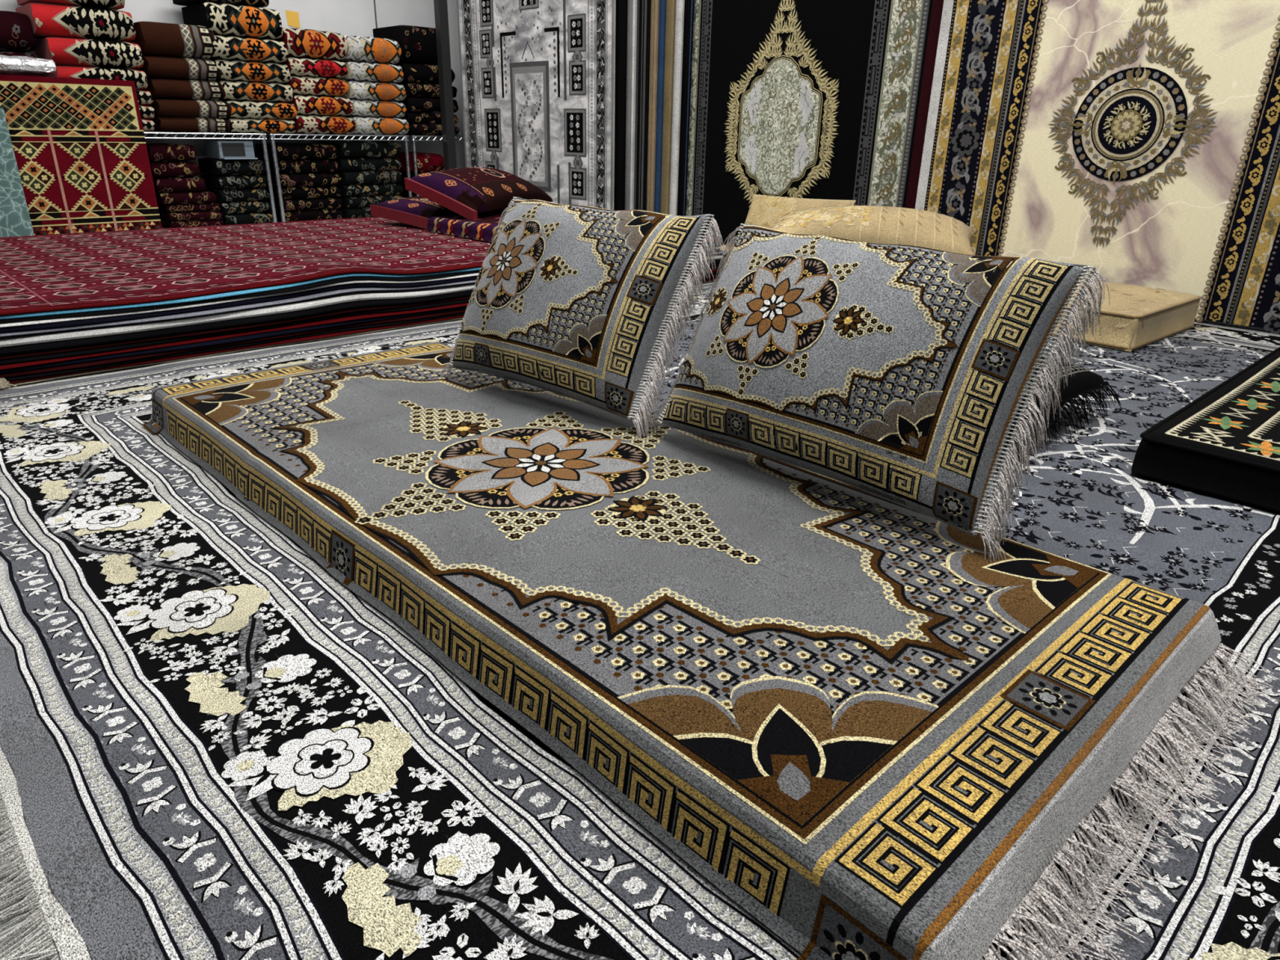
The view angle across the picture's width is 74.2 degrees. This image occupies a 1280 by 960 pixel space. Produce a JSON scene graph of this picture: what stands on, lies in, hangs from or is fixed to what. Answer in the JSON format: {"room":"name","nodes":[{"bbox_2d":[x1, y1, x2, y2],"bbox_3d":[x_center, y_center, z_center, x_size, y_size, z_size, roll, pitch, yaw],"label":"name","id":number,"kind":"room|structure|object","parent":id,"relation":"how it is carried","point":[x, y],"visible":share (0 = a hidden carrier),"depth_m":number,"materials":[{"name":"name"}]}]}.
{"room":"store","nodes":[
{"label":"store","id":0,"kind":"room"},
{"bbox_2d":[0,0,465,177],"bbox_3d":[-3.445,-3.098,5.086,6.300,3.000,0.100,-19,30,-40],"label":"wall","id":1,"kind":"structure","parent":0,"point":[344,17],"depth_m":6.23,"materials":[{"name":"paint"}]},
{"bbox_2d":[0,217,724,959],"bbox_3d":[-0.650,-0.497,2.950,6.300,0.050,8.300,-19,30,-40],"label":"floor","id":2,"kind":"structure","parent":0,"point":[3,924],"depth_m":2.24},
{"bbox_2d":[0,107,34,237],"bbox_3d":[-3.513,-1.508,4.265,0.650,0.689,0.060,-19,30,-40],"label":"board","id":3,"kind":"object","parent":2,"relation":"on","point":[15,218],"visible":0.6,"depth_m":4.44,"materials":[{"name":"green fabric"}]},
{"bbox_2d":[0,74,161,235],"bbox_3d":[-3.164,-1.793,4.763,0.700,0.850,0.134,-19,30,-40],"label":"cushion","id":4,"kind":"object","parent":2,"relation":"on","point":[79,144],"visible":0.89,"depth_m":4.71,"materials":[{"name":"fabric"}]},
{"bbox_2d":[0,54,56,75],"bbox_3d":[-3.342,-2.167,4.414,0.480,0.100,0.212,-19,30,-40],"label":"package","id":5,"kind":"object","parent":4,"relation":"on","point":[14,64],"visible":0.99,"depth_m":4.44,"materials":[{"name":"white"}]},
{"bbox_2d":[143,130,276,222],"bbox_3d":[-3.029,-1.927,5.444,1.144,0.580,0.488,-19,30,-40],"label":"wire shelf","id":6,"kind":"object","parent":2,"relation":"on","point":[263,136],"visible":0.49,"depth_m":5.54,"materials":[{"name":"silver metal"}]},
{"bbox_2d":[141,119,155,131],"bbox_3d":[-3.237,-2.144,5.102,0.453,0.074,0.444,-19,30,-40],"label":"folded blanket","id":7,"kind":"object","parent":6,"relation":"on","point":[148,125],"visible":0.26,"depth_m":5.08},
{"bbox_2d":[138,105,154,118],"bbox_3d":[-3.238,-2.216,5.087,0.468,0.079,0.444,-19,30,-40],"label":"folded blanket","id":8,"kind":"object","parent":7,"relation":"on","point":[146,112],"visible":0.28,"depth_m":5.07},
{"bbox_2d":[136,89,153,105],"bbox_3d":[-3.237,-2.291,5.061,0.473,0.086,0.444,-19,30,-40],"label":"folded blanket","id":9,"kind":"object","parent":8,"relation":"on","point":[144,98],"visible":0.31,"depth_m":5.04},
{"bbox_2d":[42,66,147,89],"bbox_3d":[-3.231,-2.376,5.009,0.458,0.111,0.444,-19,30,-40],"label":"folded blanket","id":10,"kind":"object","parent":9,"relation":"on","point":[139,77],"visible":0.64,"depth_m":4.87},
{"bbox_2d":[33,36,143,69],"bbox_3d":[-3.232,-2.492,4.957,0.468,0.145,0.444,-19,30,-40],"label":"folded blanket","id":11,"kind":"object","parent":10,"relation":"on","point":[64,51],"visible":0.97,"depth_m":4.82,"materials":[{"name":"fabric"}]},
{"bbox_2d":[15,3,135,41],"bbox_3d":[-3.258,-2.634,4.892,0.498,0.165,0.444,-19,30,-40],"label":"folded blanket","id":12,"kind":"object","parent":11,"relation":"on","point":[47,20],"visible":0.98,"depth_m":4.75,"materials":[{"name":"fabric"}]},
{"bbox_2d":[141,116,230,132],"bbox_3d":[-2.907,-2.270,5.405,0.413,0.087,0.443,-19,30,-40],"label":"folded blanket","id":13,"kind":"object","parent":6,"relation":"on","point":[162,123],"visible":0.98,"depth_m":5.25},
{"bbox_2d":[142,98,231,117],"bbox_3d":[-2.889,-2.355,5.370,0.428,0.101,0.443,-19,30,-40],"label":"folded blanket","id":14,"kind":"object","parent":13,"relation":"on","point":[162,108],"visible":0.98,"depth_m":5.22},
{"bbox_2d":[137,78,225,100],"bbox_3d":[-2.904,-2.454,5.329,0.413,0.115,0.443,-19,30,-40],"label":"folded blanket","id":15,"kind":"object","parent":14,"relation":"on","point":[159,88],"visible":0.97,"depth_m":5.18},
{"bbox_2d":[134,56,222,80],"bbox_3d":[-2.905,-2.562,5.280,0.423,0.121,0.443,-19,30,-40],"label":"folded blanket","id":16,"kind":"object","parent":15,"relation":"on","point":[154,67],"visible":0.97,"depth_m":5.14,"materials":[{"name":"fabric"}]},
{"bbox_2d":[125,21,215,59],"bbox_3d":[-2.899,-2.698,5.213,0.413,0.185,0.443,-19,30,-40],"label":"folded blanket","id":17,"kind":"object","parent":16,"relation":"on","point":[153,38],"visible":0.93,"depth_m":5.06,"materials":[{"name":"fabric"}]},
{"bbox_2d":[224,118,295,133],"bbox_3d":[-2.607,-2.377,5.678,0.423,0.086,0.444,-19,30,-40],"label":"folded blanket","id":18,"kind":"object","parent":6,"relation":"on","point":[237,125],"visible":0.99,"depth_m":5.53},
{"bbox_2d":[223,100,297,119],"bbox_3d":[-2.594,-2.463,5.641,0.438,0.105,0.444,-19,30,-40],"label":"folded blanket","id":19,"kind":"object","parent":18,"relation":"on","point":[240,109],"visible":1,"depth_m":5.50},
{"bbox_2d":[218,80,293,102],"bbox_3d":[-2.607,-2.565,5.598,0.453,0.116,0.444,-19,30,-40],"label":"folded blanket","id":20,"kind":"object","parent":19,"relation":"on","point":[254,91],"visible":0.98,"depth_m":5.46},
{"bbox_2d":[214,59,290,83],"bbox_3d":[-2.607,-2.670,5.545,0.458,0.120,0.444,-19,30,-40],"label":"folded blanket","id":21,"kind":"object","parent":20,"relation":"on","point":[232,70],"visible":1,"depth_m":5.41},
{"bbox_2d":[204,35,288,62],"bbox_3d":[-2.599,-2.781,5.481,0.463,0.134,0.444,-19,30,-40],"label":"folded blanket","id":22,"kind":"object","parent":21,"relation":"on","point":[225,47],"visible":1,"depth_m":5.34,"materials":[{"name":"fabric"}]},
{"bbox_2d":[181,1,283,39],"bbox_3d":[-2.604,-2.925,5.415,0.463,0.180,0.444,-19,30,-40],"label":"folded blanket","id":23,"kind":"object","parent":22,"relation":"on","point":[222,19],"visible":0.98,"depth_m":5.27,"materials":[{"name":"fabric"}]},
{"bbox_2d":[220,212,272,225],"bbox_3d":[-2.739,-1.797,5.796,0.313,0.075,0.361,-19,30,-40],"label":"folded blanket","id":24,"kind":"object","parent":2,"relation":"on","point":[261,217],"visible":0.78,"depth_m":5.67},
{"bbox_2d":[214,200,271,213],"bbox_3d":[-2.741,-1.868,5.771,0.313,0.074,0.362,-19,30,-40],"label":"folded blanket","id":25,"kind":"object","parent":24,"relation":"on","point":[246,206],"visible":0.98,"depth_m":5.64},
{"bbox_2d":[204,186,269,201],"bbox_3d":[-2.744,-1.944,5.745,0.313,0.084,0.361,-19,30,-40],"label":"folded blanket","id":26,"kind":"object","parent":25,"relation":"on","point":[242,194],"visible":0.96,"depth_m":5.62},
{"bbox_2d":[200,173,267,188],"bbox_3d":[-2.735,-2.016,5.706,0.313,0.078,0.362,-19,30,-40],"label":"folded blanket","id":27,"kind":"object","parent":26,"relation":"on","point":[211,180],"visible":1,"depth_m":5.59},
{"bbox_2d":[198,158,266,175],"bbox_3d":[-2.733,-2.099,5.672,0.313,0.098,0.361,-19,30,-40],"label":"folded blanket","id":28,"kind":"object","parent":27,"relation":"on","point":[217,166],"visible":1,"depth_m":5.56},
{"bbox_2d":[204,140,257,159],"bbox_3d":[-2.707,-2.187,5.604,0.220,0.108,0.320,-19,30,-40],"label":"printer","id":29,"kind":"object","parent":28,"relation":"on","point":[220,149],"visible":1,"depth_m":5.54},
{"bbox_2d":[266,208,344,222],"bbox_3d":[-2.424,-1.914,6.091,0.448,0.079,0.362,-19,30,-40],"label":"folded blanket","id":30,"kind":"object","parent":2,"relation":"on","point":[331,213],"visible":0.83,"depth_m":5.96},
{"bbox_2d":[262,196,342,210],"bbox_3d":[-2.420,-1.986,6.059,0.448,0.074,0.362,-19,30,-40],"label":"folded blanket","id":31,"kind":"object","parent":30,"relation":"on","point":[290,204],"visible":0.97,"depth_m":5.94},
{"bbox_2d":[260,185,341,199],"bbox_3d":[-2.420,-2.058,6.031,0.448,0.080,0.361,-19,30,-40],"label":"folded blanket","id":32,"kind":"object","parent":31,"relation":"on","point":[328,191],"visible":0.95,"depth_m":5.91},
{"bbox_2d":[258,172,341,186],"bbox_3d":[-2.404,-2.131,5.993,0.438,0.085,0.362,-19,30,-40],"label":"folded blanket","id":33,"kind":"object","parent":32,"relation":"on","point":[286,180],"visible":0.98,"depth_m":5.87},
{"bbox_2d":[256,158,337,173],"bbox_3d":[-2.413,-2.217,5.969,0.438,0.090,0.362,-19,30,-40],"label":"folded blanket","id":34,"kind":"object","parent":33,"relation":"on","point":[285,166],"visible":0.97,"depth_m":5.85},
{"bbox_2d":[254,142,337,159],"bbox_3d":[-2.398,-2.299,5.921,0.438,0.100,0.361,-19,30,-40],"label":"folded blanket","id":35,"kind":"object","parent":34,"relation":"on","point":[295,151],"visible":0.98,"depth_m":5.82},
{"bbox_2d":[243,132,412,222],"bbox_3d":[-2.233,-2.202,6.151,1.014,0.580,0.488,-19,30,-40],"label":"wire shelf","id":36,"kind":"object","parent":2,"relation":"on","point":[272,135],"visible":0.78,"depth_m":5.86,"materials":[{"name":"silver metal"}]},
{"bbox_2d":[283,115,355,133],"bbox_3d":[-2.289,-2.494,5.939,0.408,0.116,0.444,-19,30,-40],"label":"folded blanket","id":37,"kind":"object","parent":36,"relation":"on","point":[308,124],"visible":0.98,"depth_m":5.79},
{"bbox_2d":[273,95,352,115],"bbox_3d":[-2.289,-2.605,5.896,0.398,0.125,0.444,-19,30,-40],"label":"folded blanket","id":38,"kind":"object","parent":37,"relation":"on","point":[304,104],"visible":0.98,"depth_m":5.75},
{"bbox_2d":[280,75,348,96],"bbox_3d":[-2.301,-2.717,5.851,0.398,0.116,0.444,-19,30,-40],"label":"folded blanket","id":39,"kind":"object","parent":38,"relation":"on","point":[300,86],"visible":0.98,"depth_m":5.71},
{"bbox_2d":[275,57,347,78],"bbox_3d":[-2.293,-2.818,5.802,0.398,0.110,0.444,-19,30,-40],"label":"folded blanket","id":40,"kind":"object","parent":39,"relation":"on","point":[300,67],"visible":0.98,"depth_m":5.66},
{"bbox_2d":[272,27,347,60],"bbox_3d":[-2.283,-2.950,5.747,0.418,0.176,0.444,-19,30,-40],"label":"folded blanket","id":41,"kind":"object","parent":40,"relation":"on","point":[313,44],"visible":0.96,"depth_m":5.60,"materials":[{"name":"fabric"}]},
{"bbox_2d":[346,116,409,134],"bbox_3d":[-1.987,-2.597,6.205,0.418,0.116,0.444,-19,30,-40],"label":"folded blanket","id":42,"kind":"object","parent":36,"relation":"on","point":[364,125],"visible":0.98,"depth_m":6.06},
{"bbox_2d":[341,99,406,117],"bbox_3d":[-1.997,-2.704,6.167,0.408,0.111,0.444,-19,30,-40],"label":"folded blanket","id":43,"kind":"object","parent":42,"relation":"on","point":[375,108],"visible":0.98,"depth_m":6.02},
{"bbox_2d":[332,80,406,101],"bbox_3d":[-1.986,-2.806,6.115,0.418,0.120,0.444,-19,30,-40],"label":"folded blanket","id":44,"kind":"object","parent":43,"relation":"on","point":[368,91],"visible":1,"depth_m":5.96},
{"bbox_2d":[338,62,404,83],"bbox_3d":[-1.985,-2.914,6.064,0.408,0.120,0.444,-19,30,-40],"label":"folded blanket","id":45,"kind":"object","parent":44,"relation":"on","point":[358,72],"visible":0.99,"depth_m":5.92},
{"bbox_2d":[336,35,401,64],"bbox_3d":[-1.990,-3.051,6.020,0.403,0.166,0.444,-19,30,-40],"label":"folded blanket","id":46,"kind":"object","parent":45,"relation":"on","point":[361,49],"visible":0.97,"depth_m":5.88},
{"bbox_2d":[338,206,377,218],"bbox_3d":[-2.067,-2.034,6.398,0.458,0.080,0.362,-19,30,-40],"label":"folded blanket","id":47,"kind":"object","parent":2,"relation":"on","point":[348,212],"visible":0.24,"depth_m":6.19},
{"bbox_2d":[334,195,403,207],"bbox_3d":[-2.063,-2.104,6.366,0.458,0.075,0.362,-19,30,-40],"label":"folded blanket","id":48,"kind":"object","parent":47,"relation":"on","point":[363,201],"visible":0.62,"depth_m":6.20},
{"bbox_2d":[334,182,404,196],"bbox_3d":[-2.066,-2.180,6.340,0.458,0.084,0.362,-19,30,-40],"label":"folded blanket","id":49,"kind":"object","parent":48,"relation":"on","point":[387,188],"visible":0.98,"depth_m":6.21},
{"bbox_2d":[328,170,401,184],"bbox_3d":[-2.061,-2.257,6.297,0.448,0.089,0.362,-19,30,-40],"label":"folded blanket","id":50,"kind":"object","parent":49,"relation":"on","point":[348,177],"visible":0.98,"depth_m":6.17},
{"bbox_2d":[328,156,401,170],"bbox_3d":[-2.066,-2.343,6.269,0.468,0.089,0.361,-19,30,-40],"label":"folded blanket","id":51,"kind":"object","parent":50,"relation":"on","point":[344,163],"visible":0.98,"depth_m":6.14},
{"bbox_2d":[317,138,400,157],"bbox_3d":[-2.055,-2.437,6.219,0.468,0.120,0.361,-19,30,-40],"label":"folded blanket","id":52,"kind":"object","parent":51,"relation":"on","point":[346,148],"visible":0.88,"depth_m":6.09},
{"bbox_2d":[8,280,713,386],"bbox_3d":[-1.420,-0.780,3.495,3.470,0.007,1.755,-19,30,-40],"label":"carpet","id":53,"kind":"object","parent":2,"relation":"on","point":[402,326],"visible":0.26,"depth_m":2.53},
{"bbox_2d":[8,277,718,383],"bbox_3d":[-1.458,-0.771,3.453,3.470,0.008,1.756,-19,30,-40],"label":"carpet","id":54,"kind":"object","parent":53,"relation":"on","point":[324,335],"visible":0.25,"depth_m":2.60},
{"bbox_2d":[4,275,719,381],"bbox_3d":[-1.436,-0.789,3.474,3.470,0.012,1.756,-19,30,-40],"label":"carpet","id":55,"kind":"object","parent":54,"relation":"on","point":[73,370],"visible":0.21,"depth_m":2.55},
{"bbox_2d":[0,273,719,377],"bbox_3d":[-1.426,-0.800,3.479,3.470,0.012,1.756,-19,30,-40],"label":"carpet","id":56,"kind":"object","parent":55,"relation":"on","point":[144,356],"visible":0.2,"depth_m":2.50,"materials":[{"name":"carpet"}]},
{"bbox_2d":[0,271,720,373],"bbox_3d":[-1.433,-0.809,3.472,3.470,0.018,1.755,-19,30,-40],"label":"carpet","id":57,"kind":"object","parent":56,"relation":"on","point":[259,335],"visible":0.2,"depth_m":2.53,"materials":[{"name":"carpet"}]},
{"bbox_2d":[0,268,719,369],"bbox_3d":[-1.451,-0.814,3.454,3.470,0.015,1.755,-19,30,-40],"label":"carpet","id":58,"kind":"object","parent":57,"relation":"on","point":[5,366],"visible":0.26,"depth_m":2.56,"materials":[{"name":"carpet"}]},
{"bbox_2d":[0,266,721,364],"bbox_3d":[-1.468,-0.825,3.451,3.470,0.021,1.756,-19,30,-40],"label":"carpet","id":59,"kind":"object","parent":58,"relation":"on","point":[51,356],"visible":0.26,"depth_m":2.51,"materials":[{"name":"carpet"}]},
{"bbox_2d":[0,263,720,359],"bbox_3d":[-1.467,-0.834,3.444,3.470,0.020,1.755,-19,30,-40],"label":"carpet","id":60,"kind":"object","parent":59,"relation":"on","point":[221,330],"visible":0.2,"depth_m":2.53,"materials":[{"name":"carpet"}]},
{"bbox_2d":[0,259,721,355],"bbox_3d":[-1.466,-0.847,3.435,3.470,0.034,1.756,-19,30,-40],"label":"carpet","id":61,"kind":"object","parent":60,"relation":"on","point":[44,346],"visible":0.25,"depth_m":2.53,"materials":[{"name":"carpet"}]},
{"bbox_2d":[0,253,724,346],"bbox_3d":[-1.455,-0.874,3.444,3.470,0.038,1.756,-19,30,-40],"label":"carpet","id":62,"kind":"object","parent":61,"relation":"on","point":[375,295],"visible":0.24,"depth_m":2.54,"materials":[{"name":"carpet"}]},
{"bbox_2d":[0,249,728,337],"bbox_3d":[-1.435,-0.902,3.458,3.470,0.030,1.755,-19,30,-40],"label":"carpet","id":63,"kind":"object","parent":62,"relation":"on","point":[355,289],"visible":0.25,"depth_m":2.54,"materials":[{"name":"carpet"}]},
{"bbox_2d":[0,248,720,333],"bbox_3d":[-1.474,-0.904,3.430,3.470,0.038,1.755,-19,30,-40],"label":"carpet","id":64,"kind":"object","parent":63,"relation":"on","point":[123,317],"visible":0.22,"depth_m":2.53,"materials":[{"name":"carpet"}]},
{"bbox_2d":[0,246,724,327],"bbox_3d":[-1.456,-0.922,3.445,3.470,0.035,1.755,-19,30,-40],"label":"carpet","id":65,"kind":"object","parent":64,"relation":"on","point":[64,319],"visible":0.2,"depth_m":2.51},
{"bbox_2d":[0,242,719,319],"bbox_3d":[-1.480,-0.934,3.424,3.470,0.041,1.756,-19,30,-40],"label":"carpet","id":66,"kind":"object","parent":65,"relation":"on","point":[353,274],"visible":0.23,"depth_m":2.53,"materials":[{"name":"carpet"}]},
{"bbox_2d":[0,217,723,315],"bbox_3d":[-1.457,-0.955,3.441,3.494,0.047,1.755,-19,30,-40],"label":"carpet","id":67,"kind":"object","parent":66,"relation":"on","point":[93,269],"visible":0.65,"depth_m":3.08,"materials":[{"name":"carpet"}]},
{"bbox_2d":[369,195,460,229],"bbox_3d":[-1.022,-1.372,4.308,0.424,0.131,0.521,15,26,30],"label":"cushion","id":68,"kind":"object","parent":67,"relation":"on","point":[416,211],"visible":0.39,"depth_m":4.14,"materials":[{"name":"fabric"}]},
{"bbox_2d":[426,213,505,242],"bbox_3d":[-0.508,-1.207,4.007,0.764,0.068,0.705,-19,30,-40],"label":"mattress","id":69,"kind":"object","parent":67,"relation":"on","point":[483,228],"visible":0.29,"depth_m":3.82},
{"bbox_2d":[404,167,552,219],"bbox_3d":[-0.784,-1.456,4.268,0.368,0.217,0.820,9,24,18],"label":"cushion","id":70,"kind":"object","parent":69,"relation":"on","point":[470,193],"visible":0.98,"depth_m":4.00,"materials":[{"name":"fabric"}]},
{"bbox_2d":[0,244,719,323],"bbox_3d":[-1.470,-0.925,3.429,3.470,0.037,1.756,-19,30,-40],"label":"carpet","id":71,"kind":"object","parent":65,"relation":"on","point":[422,277],"visible":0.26,"depth_m":2.56,"materials":[{"name":"carpet"}]},
{"bbox_2d":[381,134,464,196],"bbox_3d":[-1.455,-2.471,6.842,1.084,0.580,0.488,-19,30,-40],"label":"wire shelf","id":72,"kind":"object","parent":2,"relation":"on","point":[413,139],"visible":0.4,"depth_m":6.33,"materials":[{"name":"silver metal"}]},
{"bbox_2d":[403,124,459,135],"bbox_3d":[-1.682,-2.686,6.488,0.418,0.076,0.442,-19,30,-40],"label":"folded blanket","id":73,"kind":"object","parent":72,"relation":"on","point":[415,129],"visible":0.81,"depth_m":6.30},
{"bbox_2d":[395,112,458,124],"bbox_3d":[-1.684,-2.759,6.462,0.418,0.079,0.441,-19,30,-40],"label":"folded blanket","id":74,"kind":"object","parent":73,"relation":"on","point":[411,117],"visible":0.61,"depth_m":6.27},
{"bbox_2d":[395,97,458,113],"bbox_3d":[-1.675,-2.841,6.420,0.418,0.104,0.441,-19,30,-40],"label":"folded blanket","id":75,"kind":"object","parent":74,"relation":"on","point":[413,104],"visible":0.63,"depth_m":6.23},
{"bbox_2d":[399,83,457,97],"bbox_3d":[-1.676,-2.933,6.385,0.418,0.091,0.441,-19,30,-40],"label":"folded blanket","id":76,"kind":"object","parent":75,"relation":"on","point":[412,90],"visible":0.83,"depth_m":6.21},
{"bbox_2d":[387,63,455,84],"bbox_3d":[-1.681,-3.035,6.343,0.408,0.129,0.441,-19,30,-40],"label":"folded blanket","id":77,"kind":"object","parent":76,"relation":"on","point":[413,73],"visible":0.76,"depth_m":6.17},
{"bbox_2d":[373,25,437,65],"bbox_3d":[-1.688,-3.209,6.268,0.388,0.249,0.442,-19,30,-40],"label":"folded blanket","id":78,"kind":"object","parent":77,"relation":"on","point":[418,45],"visible":0.73,"depth_m":6.10,"materials":[{"name":"fabric"}]},
{"bbox_2d":[433,0,457,169],"bbox_3d":[-1.419,-3.388,6.028,0.070,2.900,0.065,-19,30,-40],"label":"pole","id":79,"kind":"object","parent":2,"relation":"on","point":[441,12],"visible":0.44,"depth_m":6.20,"materials":[{"name":"metal"}]},
{"bbox_2d":[0,281,1279,959],"bbox_3d":[0.575,-0.241,2.257,4.160,0.058,3.031,-19,30,-40],"label":"area rug","id":80,"kind":"object","parent":2,"relation":"on","point":[213,747],"visible":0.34,"depth_m":0.96,"materials":[{"name":"carpet"}]},
{"bbox_2d":[142,342,1279,959],"bbox_3d":[-0.145,0.024,1.513,0.824,0.090,2.068,-19,30,-40],"label":"mattress","id":81,"kind":"object","parent":80,"relation":"on","point":[874,734],"visible":0.98,"depth_m":1.03,"materials":[{"name":"grey fabric"}]},
{"bbox_2d":[440,196,724,439],"bbox_3d":[-0.161,-0.367,1.856,0.279,0.446,0.661,-19,30,-40],"label":"pillow","id":82,"kind":"object","parent":81,"relation":"on","point":[576,302],"visible":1,"depth_m":1.71,"materials":[{"name":"grey fabric"}]},
{"bbox_2d":[644,223,1110,561],"bbox_3d":[0.340,-0.183,1.455,0.280,0.431,0.746,-19,30,-40],"label":"pillow","id":83,"kind":"object","parent":81,"relation":"on","point":[901,375],"visible":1,"depth_m":1.30,"materials":[{"name":"grey fabric"}]},
{"bbox_2d":[719,244,1201,351],"bbox_3d":[1.185,-0.866,3.687,0.639,0.127,2.048,-18,29,-39],"label":"mattress","id":84,"kind":"object","parent":80,"relation":"on","point":[1136,317],"visible":0.2,"depth_m":2.94,"materials":[{"name":"fabric"}]},
{"bbox_2d":[744,194,855,228],"bbox_3d":[0.776,-1.311,4.260,0.134,0.221,0.630,-19,30,-40],"label":"cushion","id":85,"kind":"object","parent":84,"relation":"on","point":[764,211],"visible":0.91,"depth_m":4.29,"materials":[{"name":"fabric"}]},
{"bbox_2d":[771,205,975,255],"bbox_3d":[0.969,-1.046,3.604,0.860,0.225,0.457,8,23,16],"label":"cushion","id":86,"kind":"object","parent":84,"relation":"on","point":[878,224],"visible":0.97,"depth_m":3.44,"materials":[{"name":"fabric"}]},
{"bbox_2d":[1002,356,1121,463],"bbox_3d":[0.770,-0.234,2.096,0.648,0.153,0.630,-19,30,-40],"label":"cushion","id":87,"kind":"object","parent":80,"relation":"on","point":[1082,380],"visible":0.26,"depth_m":2.01,"materials":[{"name":"fabric"}]},
{"bbox_2d":[1129,346,1279,515],"bbox_3d":[1.882,-0.170,2.089,1.713,0.095,0.683,-19,30,-40],"label":"mattress","id":88,"kind":"object","parent":80,"relation":"on","point":[1224,444],"visible":1,"depth_m":1.74,"materials":[{"name":"fabric"}]},
{"bbox_3d":[-3.545,-1.760,5.011,0.254,0.582,0.400,-19,30,-40],"label":"side table","id":89,"kind":"object","parent":2,"relation":"on","visible":0},
{"bbox_3d":[-3.526,-2.122,4.864,0.178,0.196,0.361,-19,30,-40],"label":"folded blanket","id":90,"kind":"object","parent":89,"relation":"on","visible":0},
{"bbox_2d":[0,51,43,76],"bbox_3d":[-3.519,-2.305,4.786,0.178,0.196,0.361,-19,30,-40],"label":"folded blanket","id":91,"kind":"object","parent":90,"relation":"on","point":[8,53],"visible":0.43,"depth_m":4.67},
{"bbox_2d":[0,10,35,53],"bbox_3d":[-3.517,-2.491,4.710,0.178,0.196,0.362,-19,30,-40],"label":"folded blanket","id":92,"kind":"object","parent":91,"relation":"on","point":[16,34],"visible":1,"depth_m":4.61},
{"bbox_3d":[-0.587,-3.290,1.791,6.300,0.100,8.300,-19,30,-40],"label":"ceiling","id":93,"kind":"structure","parent":0,"visible":0},
{"bbox_3d":[0.733,-3.794,3.847,0.235,0.500,5.900,-19,30,-40],"label":"display rack","id":94,"kind":"object","parent":93,"relation":"attached to","visible":0},
{"bbox_2d":[456,0,615,209],"bbox_3d":[-0.741,-2.996,5.649,0.029,2.450,1.700,-19,30,-40],"label":"rug","id":95,"kind":"object","parent":94,"relation":"hanging from","point":[537,77],"visible":0.92,"depth_m":5.70,"materials":[{"name":"fabric"}]},
{"bbox_2d":[613,0,627,210],"bbox_3d":[-0.667,-2.979,5.613,0.019,2.450,1.700,-19,30,-40],"label":"rug","id":96,"kind":"object","parent":94,"relation":"hanging from","point":[621,6],"visible":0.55,"depth_m":5.24,"materials":[{"name":"fabric"}]},
{"bbox_2d":[624,0,637,209],"bbox_3d":[-0.628,-2.973,5.600,0.019,2.450,1.755,-19,30,-40],"label":"rug","id":97,"kind":"object","parent":94,"relation":"hanging from","point":[632,4],"visible":0.16,"depth_m":5.20,"materials":[{"name":"fabric"}]},
{"bbox_2d":[633,0,651,210],"bbox_3d":[-0.578,-2.961,5.575,0.019,2.450,1.845,-19,30,-40],"label":"rug","id":98,"kind":"object","parent":94,"relation":"hanging from","point":[643,6],"visible":0.19,"depth_m":5.15,"materials":[{"name":"fabric"}]},
{"bbox_2d":[646,0,659,212],"bbox_3d":[-0.544,-2.957,5.566,0.019,2.450,1.885,-19,30,-40],"label":"rug","id":99,"kind":"object","parent":94,"relation":"hanging from","point":[655,6],"visible":0.11,"depth_m":5.12,"materials":[{"name":"fabric"}]},
{"bbox_2d":[653,0,666,213],"bbox_3d":[-0.513,-2.954,5.561,0.019,2.450,1.915,-19,30,-40],"label":"rug","id":100,"kind":"object","parent":94,"relation":"hanging from","point":[662,9],"visible":0.07,"depth_m":5.11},
{"bbox_2d":[660,0,675,214],"bbox_3d":[-0.476,-2.949,5.550,0.019,2.450,1.965,-19,30,-40],"label":"rug","id":101,"kind":"object","parent":94,"relation":"hanging from","point":[670,4],"visible":0.09,"depth_m":5.08,"materials":[{"name":"fabric"}]},
{"bbox_2d":[669,0,684,215],"bbox_3d":[-0.443,-2.945,5.542,0.019,2.450,2.005,-19,30,-40],"label":"rug","id":102,"kind":"object","parent":94,"relation":"hanging from","point":[679,20],"visible":0.06,"depth_m":5.06,"materials":[{"name":"fabric"}]},
{"bbox_2d":[676,0,694,216],"bbox_3d":[-0.406,-2.939,5.530,0.019,2.450,2.055,-19,30,-40],"label":"rug","id":103,"kind":"object","parent":94,"relation":"hanging from","point":[688,4],"visible":0.09,"depth_m":5.04,"materials":[{"name":"fabric"}]},
{"bbox_2d":[685,0,924,244],"bbox_3d":[0.774,-2.459,4.460,0.033,2.466,1.780,-19,30,-40],"label":"rug","id":104,"kind":"object","parent":94,"relation":"hanging from","point":[798,99],"visible":0.65,"depth_m":4.53,"materials":[{"name":"fabric"}]},
{"bbox_2d":[897,0,933,208],"bbox_3d":[1.879,-1.921,3.202,0.019,2.450,1.750,-19,30,-40],"label":"rug","id":105,"kind":"object","parent":94,"relation":"hanging from","point":[927,4],"visible":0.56,"depth_m":3.93,"materials":[{"name":"fabric"}]},
{"bbox_2d":[905,0,943,208],"bbox_3d":[1.888,-1.906,3.165,0.019,2.450,1.705,-19,30,-40],"label":"rug","id":106,"kind":"object","parent":94,"relation":"hanging from","point":[937,5],"visible":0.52,"depth_m":3.88,"materials":[{"name":"fabric"}]},
{"bbox_2d":[915,0,1279,334],"bbox_3d":[1.918,-1.868,3.104,0.036,2.472,1.720,-19,30,-40],"label":"rug","id":107,"kind":"object","parent":94,"relation":"hanging from","point":[1137,142],"visible":0.94,"depth_m":3.33,"materials":[{"name":"fabric"}]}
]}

